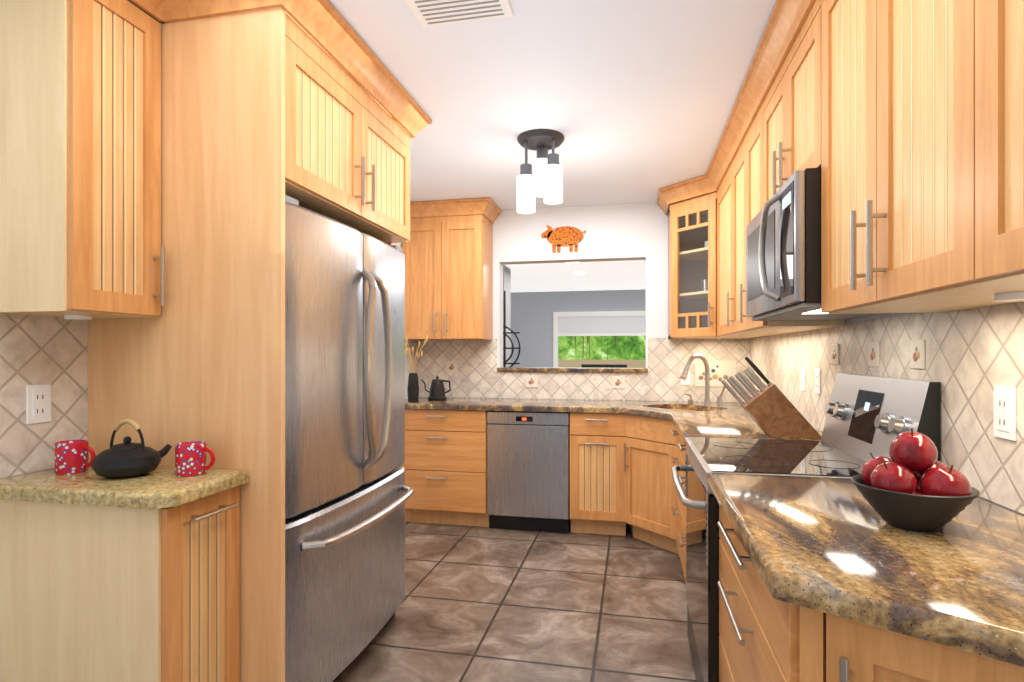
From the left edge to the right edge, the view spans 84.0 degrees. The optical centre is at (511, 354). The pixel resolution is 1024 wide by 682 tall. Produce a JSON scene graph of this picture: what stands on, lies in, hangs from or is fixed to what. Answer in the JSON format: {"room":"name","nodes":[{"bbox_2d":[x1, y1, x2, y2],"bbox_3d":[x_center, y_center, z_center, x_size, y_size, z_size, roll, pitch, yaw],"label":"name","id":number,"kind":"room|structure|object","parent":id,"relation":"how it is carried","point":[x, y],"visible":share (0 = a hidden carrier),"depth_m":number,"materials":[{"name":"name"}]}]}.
{"room":"kitchen","nodes":[
{"label":"kitchen","id":0,"kind":"room"},
{"bbox_2d":[1,243,415,478],"bbox_3d":[-1.515,0.040,1.937,0.120,2.480,6.360,0,0,12],"label":"wall","id":1,"kind":"structure","parent":0,"point":[411,344],"depth_m":4.71,"materials":[{"name":"white paint"}]},
{"bbox_2d":[0,313,87,478],"bbox_3d":[-1.516,0.122,1.625,0.007,0.485,0.948,0,0,12],"label":"backsplash","id":2,"kind":"structure","parent":1,"relation":"attached to","point":[42,350],"depth_m":1.78,"materials":[{"name":"tile"}]},
{"bbox_2d":[26,384,50,424],"bbox_3d":[-1.476,0.155,1.776,0.008,0.120,0.075,0,0,12],"label":"electrical outlet","id":3,"kind":"object","parent":2,"relation":"attached to","point":[38,403],"visible":1,"depth_m":1.77,"materials":[{"name":"white plastic"}]},
{"bbox_2d":[127,0,815,291],"bbox_3d":[0.948,-1.216,4.460,8.000,0.088,12.320,0,0,12],"label":"ceiling","id":4,"kind":"structure","parent":0,"point":[632,101],"depth_m":2.61,"materials":[{"name":"white paint"}]},
{"bbox_2d":[405,0,513,27],"bbox_3d":[-0.181,-1.193,1.940,0.340,0.013,0.200,0,0,12],"label":"ceiling vent","id":5,"kind":"object","parent":4,"relation":"in","point":[429,13],"visible":1,"depth_m":1.97,"materials":[{"name":"white plastic"}]},
{"bbox_2d":[517,129,563,213],"bbox_3d":[0.160,-0.993,3.156,0.258,0.415,0.258,0,0,12],"label":"ceiling light","id":6,"kind":"object","parent":4,"relation":"hanging from","point":[545,180],"visible":0.98,"depth_m":3.09,"materials":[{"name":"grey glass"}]},
{"bbox_2d":[335,519,695,681],"bbox_3d":[-0.134,1.310,1.644,2.945,0.060,6.360,0,0,12],"label":"floor","id":7,"kind":"structure","parent":0,"point":[482,604],"depth_m":2.82,"materials":[{"name":"tile"}]},
{"bbox_2d":[0,485,239,681],"bbox_3d":[-1.170,0.843,1.722,0.641,0.875,0.303,0,0,12],"label":"base cabinet","id":8,"kind":"object","parent":7,"relation":"on","point":[88,593],"visible":0.96,"depth_m":1.59,"materials":[{"name":"brown wood"}]},
{"bbox_2d":[0,466,249,509],"bbox_3d":[-1.177,0.385,1.706,0.633,0.040,0.338,0,0,12],"label":"countertop","id":9,"kind":"structure","parent":8,"relation":"on","point":[159,487],"depth_m":1.58,"materials":[{"name":"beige stone"}]},
{"bbox_2d":[54,439,95,474],"bbox_3d":[-1.348,0.318,1.759,0.116,0.095,0.084,0,0,12],"label":"mug","id":10,"kind":"object","parent":9,"relation":"on","point":[71,456],"visible":0.98,"depth_m":1.73,"materials":[{"name":"red ceramic"}]},
{"bbox_2d":[91,419,171,478],"bbox_3d":[-1.160,0.280,1.732,0.175,0.170,0.202,0,0,12],"label":"teapot","id":11,"kind":"object","parent":9,"relation":"on","point":[127,458],"visible":1,"depth_m":1.68,"materials":[{"name":"black metal"}]},
{"bbox_2d":[175,441,214,476],"bbox_3d":[-0.961,0.318,1.728,0.116,0.095,0.084,0,0,12],"label":"mug","id":12,"kind":"object","parent":9,"relation":"on","point":[190,458],"visible":1,"depth_m":1.70,"materials":[{"name":"red ceramic"}]},
{"bbox_2d":[0,0,431,681],"bbox_3d":[-0.971,0.042,2.231,0.818,2.476,1.555,0,0,12],"label":"surround","id":13,"kind":"object","parent":7,"relation":"on","point":[152,172],"visible":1,"depth_m":1.81,"materials":[{"name":"brown wood"}]},
{"bbox_2d":[285,195,413,681],"bbox_3d":[-0.912,0.380,2.368,0.802,1.800,1.006,0,0,12],"label":"fridge","id":14,"kind":"object","parent":7,"relation":"on","point":[346,495],"visible":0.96,"depth_m":2.11,"materials":[{"name":"grey metal"}]},
{"bbox_2d":[401,437,489,526],"bbox_3d":[-0.506,0.843,4.509,0.780,0.876,0.611,0,0,12],"label":"base cabinet","id":15,"kind":"object","parent":7,"relation":"on","point":[447,476],"depth_m":4.20,"materials":[{"name":"brown wood"}]},
{"bbox_2d":[405,397,821,444],"bbox_3d":[0.286,0.385,3.638,2.692,0.040,1.986,0,0,12],"label":"countertop","id":16,"kind":"structure","parent":15,"relation":"on","point":[591,422],"depth_m":3.97,"materials":[{"name":"brown stone"}]},
{"bbox_2d":[405,335,427,401],"bbox_3d":[-0.747,0.105,4.400,0.198,0.519,0.105,0,0,-10],"label":"vase","id":17,"kind":"object","parent":16,"relation":"on","point":[413,389],"visible":0.94,"depth_m":4.37,"materials":[{"name":"black ceramic"}]},
{"bbox_2d":[421,376,450,400],"bbox_3d":[-0.604,0.269,4.524,0.246,0.192,0.156,0,0,12],"label":"kettle","id":18,"kind":"object","parent":16,"relation":"on","point":[437,392],"visible":1,"depth_m":4.48,"materials":[{"name":"black metal"}]},
{"bbox_2d":[645,405,680,408],"bbox_3d":[1.187,0.487,3.924,0.563,0.188,0.563,0,0,12],"label":"sink","id":19,"kind":"object","parent":16,"relation":"in","point":[646,406],"depth_m":4.17,"materials":[{"name":"silver metal"}]},
{"bbox_2d":[680,353,725,406],"bbox_3d":[1.337,0.179,4.014,0.317,0.371,0.299,0,0,12],"label":"faucet","id":20,"kind":"object","parent":16,"relation":"on","point":[683,376],"visible":1,"depth_m":4.03,"materials":[{"name":"silver metal"}]},
{"bbox_2d":[721,357,820,438],"bbox_3d":[1.158,0.187,2.560,0.409,0.356,0.120,0,0,12],"label":"knife block","id":21,"kind":"object","parent":16,"relation":"on","point":[770,409],"visible":1,"depth_m":2.51,"materials":[{"name":"brown wood"}]},
{"bbox_2d":[487,411,569,532],"bbox_3d":[0.170,0.846,4.358,0.600,0.868,0.604,0,0,12],"label":"dishwasher","id":22,"kind":"object","parent":7,"relation":"on","point":[528,470],"visible":0.98,"depth_m":4.07,"materials":[{"name":"grey metal"}]},
{"bbox_2d":[570,441,612,534],"bbox_3d":[0.675,0.843,4.237,0.434,0.876,0.651,0,0,12],"label":"base cabinet","id":23,"kind":"object","parent":7,"relation":"on","point":[591,466],"depth_m":3.98,"materials":[{"name":"brown wood"}]},
{"bbox_2d":[613,445,664,548],"bbox_3d":[1.230,0.843,3.975,0.982,0.876,0.927,0,0,12],"label":"base cabinet","id":24,"kind":"object","parent":7,"relation":"on","point":[626,456],"depth_m":3.83,"materials":[{"name":"brown wood"}]},
{"bbox_2d":[665,445,680,560],"bbox_3d":[1.248,0.843,3.259,0.648,0.876,0.579,0,0,12],"label":"base cabinet","id":25,"kind":"object","parent":7,"relation":"on","point":[672,452],"depth_m":3.57,"materials":[{"name":"brown wood"}]},
{"bbox_2d":[681,445,686,581],"bbox_3d":[1.152,0.843,2.711,0.608,0.876,0.532,0,0,12],"label":"base cabinet","id":26,"kind":"object","parent":7,"relation":"on","point":[683,447],"depth_m":2.93,"materials":[{"name":"brown wood"}]},
{"bbox_2d":[717,505,796,681],"bbox_3d":[0.849,0.843,1.283,0.608,0.876,0.854,0,0,12],"label":"base cabinet","id":27,"kind":"object","parent":7,"relation":"on","point":[764,636],"depth_m":1.28,"materials":[{"name":"brown wood"}]},
{"bbox_2d":[671,373,940,681],"bbox_3d":[0.965,0.670,2.087,0.716,1.180,0.764,0,0,12],"label":"range","id":28,"kind":"object","parent":7,"relation":"on","point":[875,416],"visible":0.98,"depth_m":1.95,"materials":[{"name":"silver metal"}]},
{"bbox_2d":[797,605,1023,681],"bbox_3d":[0.718,0.843,0.641,0.597,0.876,0.524,0,0,12],"label":"base cabinet","id":29,"kind":"object","parent":7,"relation":"on","point":[830,648],"depth_m":0.87,"materials":[{"name":"brown wood"}]},
{"bbox_2d":[708,473,1023,666],"bbox_3d":[0.782,0.385,1.040,0.642,0.040,1.357,0,0,12],"label":"countertop","id":30,"kind":"structure","parent":29,"relation":"on","point":[840,547],"depth_m":1.01,"materials":[{"name":"stone"}]},
{"bbox_2d":[851,428,979,531],"bbox_3d":[0.850,0.260,1.210,0.224,0.210,0.224,0,0,12],"label":"fruit bowl","id":31,"kind":"object","parent":30,"relation":"on","point":[911,483],"visible":1,"depth_m":1.16,"materials":[{"name":"red food"}]},
{"bbox_2d":[422,200,702,401],"bbox_3d":[0.513,0.040,4.686,2.705,2.480,0.140,0,0,12],"label":"wall","id":32,"kind":"structure","parent":0,"point":[628,231],"depth_m":4.58,"materials":[{"name":"white paint"}]},
{"bbox_2d":[402,198,501,339],"bbox_3d":[-0.498,-0.658,4.614,0.754,1.076,0.401,0,0,12],"label":"upper cabinet","id":33,"kind":"object","parent":32,"relation":"attached to","point":[449,275],"visible":0.92,"depth_m":4.50,"materials":[{"name":"brown wood"}]},
{"bbox_2d":[503,265,510,366],"bbox_3d":[-0.324,0.050,7.757,0.540,2.460,0.400,0,0,12],"label":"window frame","id":34,"kind":"structure","parent":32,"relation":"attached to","point":[506,279],"depth_m":7.70,"materials":[{"name":"white paint"}]},
{"bbox_2d":[541,225,585,252],"bbox_3d":[0.419,-0.945,4.628,0.365,0.230,0.008,0,0,12],"label":"wall decoration","id":35,"kind":"object","parent":32,"relation":"attached to","point":[559,237],"visible":1,"depth_m":4.62,"materials":[{"name":"paint"}]},
{"bbox_2d":[497,367,647,372],"bbox_3d":[0.491,0.128,4.690,1.220,0.035,0.200,0,0,12],"label":"sill","id":36,"kind":"structure","parent":32,"relation":"attached to","point":[569,369],"depth_m":4.60,"materials":[{"name":"stone"}]},
{"bbox_2d":[416,338,749,401],"bbox_3d":[0.496,0.117,4.608,2.701,0.495,0.017,0,0,12],"label":"backsplash","id":37,"kind":"structure","parent":32,"relation":"attached to","point":[467,368],"depth_m":4.58,"materials":[{"name":"tile"}]},
{"bbox_2d":[681,370,689,384],"bbox_3d":[1.349,0.180,4.424,0.070,0.115,0.008,0,0,12],"label":"electrical outlet","id":38,"kind":"object","parent":37,"relation":"attached to","point":[686,381],"visible":0.65,"depth_m":4.42,"materials":[{"name":"white plastic"}]},
{"bbox_2d":[511,289,644,366],"bbox_3d":[2.220,0.050,10.447,8.000,2.460,0.120,0,0,12],"label":"wall","id":39,"kind":"structure","parent":0,"point":[532,318],"depth_m":10.72,"materials":[{"name":"grey paint"}]},
{"bbox_2d":[553,311,644,366],"bbox_3d":[2.129,-0.185,10.400,2.760,1.210,0.050,0,0,12],"label":"window","id":40,"kind":"structure","parent":39,"relation":"in","point":[614,323],"depth_m":10.50,"materials":[{"name":"white plastic"}]},
{"bbox_2d":[558,336,644,367],"bbox_3d":[2.157,-0.185,10.532,2.760,1.210,0.001,0,0,12],"label":"window","id":41,"kind":"structure","parent":39,"relation":"in","point":[578,351],"depth_m":10.63,"materials":[{"name":"green glass"}]},
{"bbox_2d":[815,313,1023,516],"bbox_3d":[1.248,0.040,1.350,0.120,2.480,6.360,0,0,12],"label":"wall","id":42,"kind":"structure","parent":0,"point":[875,316],"depth_m":2.03,"materials":[{"name":"beige paint"}]},
{"bbox_2d":[669,196,704,331],"bbox_3d":[1.267,-0.614,3.976,0.285,0.860,0.286,0,0,12],"label":"upper cabinet","id":43,"kind":"object","parent":42,"relation":"attached to","point":[687,217],"depth_m":4.12,"materials":[{"name":"brown wood"}]},
{"bbox_2d":[705,156,764,338],"bbox_3d":[1.440,-0.605,3.479,0.371,0.970,0.729,0,0,12],"label":"upper cabinet","id":44,"kind":"object","parent":42,"relation":"attached to","point":[719,204],"depth_m":3.71,"materials":[{"name":"brown wood"}]},
{"bbox_2d":[733,140,794,335],"bbox_3d":[1.360,-0.605,2.982,0.320,0.970,0.524,0,0,12],"label":"upper cabinet","id":45,"kind":"object","parent":42,"relation":"attached to","point":[736,159],"depth_m":3.12,"materials":[{"name":"brown wood"}]},
{"bbox_2d":[757,68,776,213],"bbox_3d":[1.195,-0.828,2.204,0.320,0.524,0.448,0,0,12],"label":"upper cabinet","id":46,"kind":"object","parent":42,"relation":"attached to","point":[767,113],"depth_m":2.39,"materials":[{"name":"brown wood"}]},
{"bbox_2d":[741,108,844,331],"bbox_3d":[1.286,-0.605,2.635,0.320,0.970,0.434,0,0,12],"label":"upper cabinet","id":47,"kind":"object","parent":42,"relation":"attached to","point":[749,137],"depth_m":2.76,"materials":[{"name":"brown wood"}]},
{"bbox_2d":[777,0,812,190],"bbox_3d":[1.127,-0.828,1.886,0.320,0.524,0.447,0,0,12],"label":"upper cabinet","id":48,"kind":"object","parent":42,"relation":"attached to","point":[795,75],"depth_m":1.97,"materials":[{"name":"brown wood"}]},
{"bbox_2d":[746,167,880,320],"bbox_3d":[1.102,-0.350,2.058,0.436,0.419,0.764,0,0,12],"label":"over-the-range microwave","id":49,"kind":"object","parent":48,"relation":"attached to","point":[783,254],"visible":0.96,"depth_m":1.84,"materials":[{"name":"silver metal"}]},
{"bbox_2d":[750,302,1023,513],"bbox_3d":[1.352,0.117,2.171,0.016,0.495,4.410,0,0,12],"label":"backsplash","id":50,"kind":"structure","parent":42,"relation":"attached to","point":[969,359],"depth_m":1.61,"materials":[{"name":"tile"}]},
{"bbox_2d":[801,368,805,390],"bbox_3d":[1.518,0.130,2.969,0.008,0.120,0.075,0,0,12],"label":"light switch","id":51,"kind":"object","parent":50,"relation":"attached to","point":[803,379],"visible":1,"depth_m":2.95,"materials":[{"name":"white plastic"}]},
{"bbox_2d":[815,369,820,393],"bbox_3d":[1.468,0.130,2.735,0.008,0.120,0.075,0,0,12],"label":"light switch","id":52,"kind":"object","parent":50,"relation":"attached to","point":[817,381],"visible":1,"depth_m":2.71,"materials":[{"name":"white plastic"}]},
{"bbox_2d":[994,386,1015,440],"bbox_3d":[1.176,0.140,1.360,0.008,0.125,0.078,0,0,12],"label":"electrical outlet","id":53,"kind":"object","parent":50,"relation":"attached to","point":[1004,412],"visible":1,"depth_m":1.35,"materials":[{"name":"white plastic"}]},
{"bbox_2d":[813,0,1023,319],"bbox_3d":[0.993,-0.605,1.255,0.320,0.970,0.843,0,0,12],"label":"upper cabinet","id":54,"kind":"object","parent":42,"relation":"attached to","point":[900,123],"depth_m":1.30,"materials":[{"name":"brown wood"}]},
{"bbox_2d":[941,0,1023,295],"bbox_3d":[0.842,-0.605,0.545,0.320,0.970,0.857,0,0,12],"label":"upper cabinet","id":55,"kind":"object","parent":42,"relation":"attached to","point":[982,41],"depth_m":0.92,"materials":[{"name":"brown wood"}]},
{"bbox_3d":[1.620,1.310,7.620,8.000,0.060,6.060,0,0,12],"label":"floor","id":56,"kind":"structure","parent":0,"visible":0},
{"bbox_2d":[503,291,520,366],"bbox_3d":[-0.193,0.225,7.463,0.624,2.110,0.027,0,0,12],"label":"railing","id":57,"kind":"object","parent":56,"relation":"on","point":[505,333],"visible":0.4,"depth_m":7.43,"materials":[{"name":"black metal"}]},
{"bbox_2d":[581,364,626,367],"bbox_3d":[2.081,0.730,10.031,1.900,1.100,0.450,0,0,12],"label":"console","id":58,"kind":"object","parent":56,"relation":"on","point":[606,365],"visible":0.12,"depth_m":10.08,"materials":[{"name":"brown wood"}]}
]}

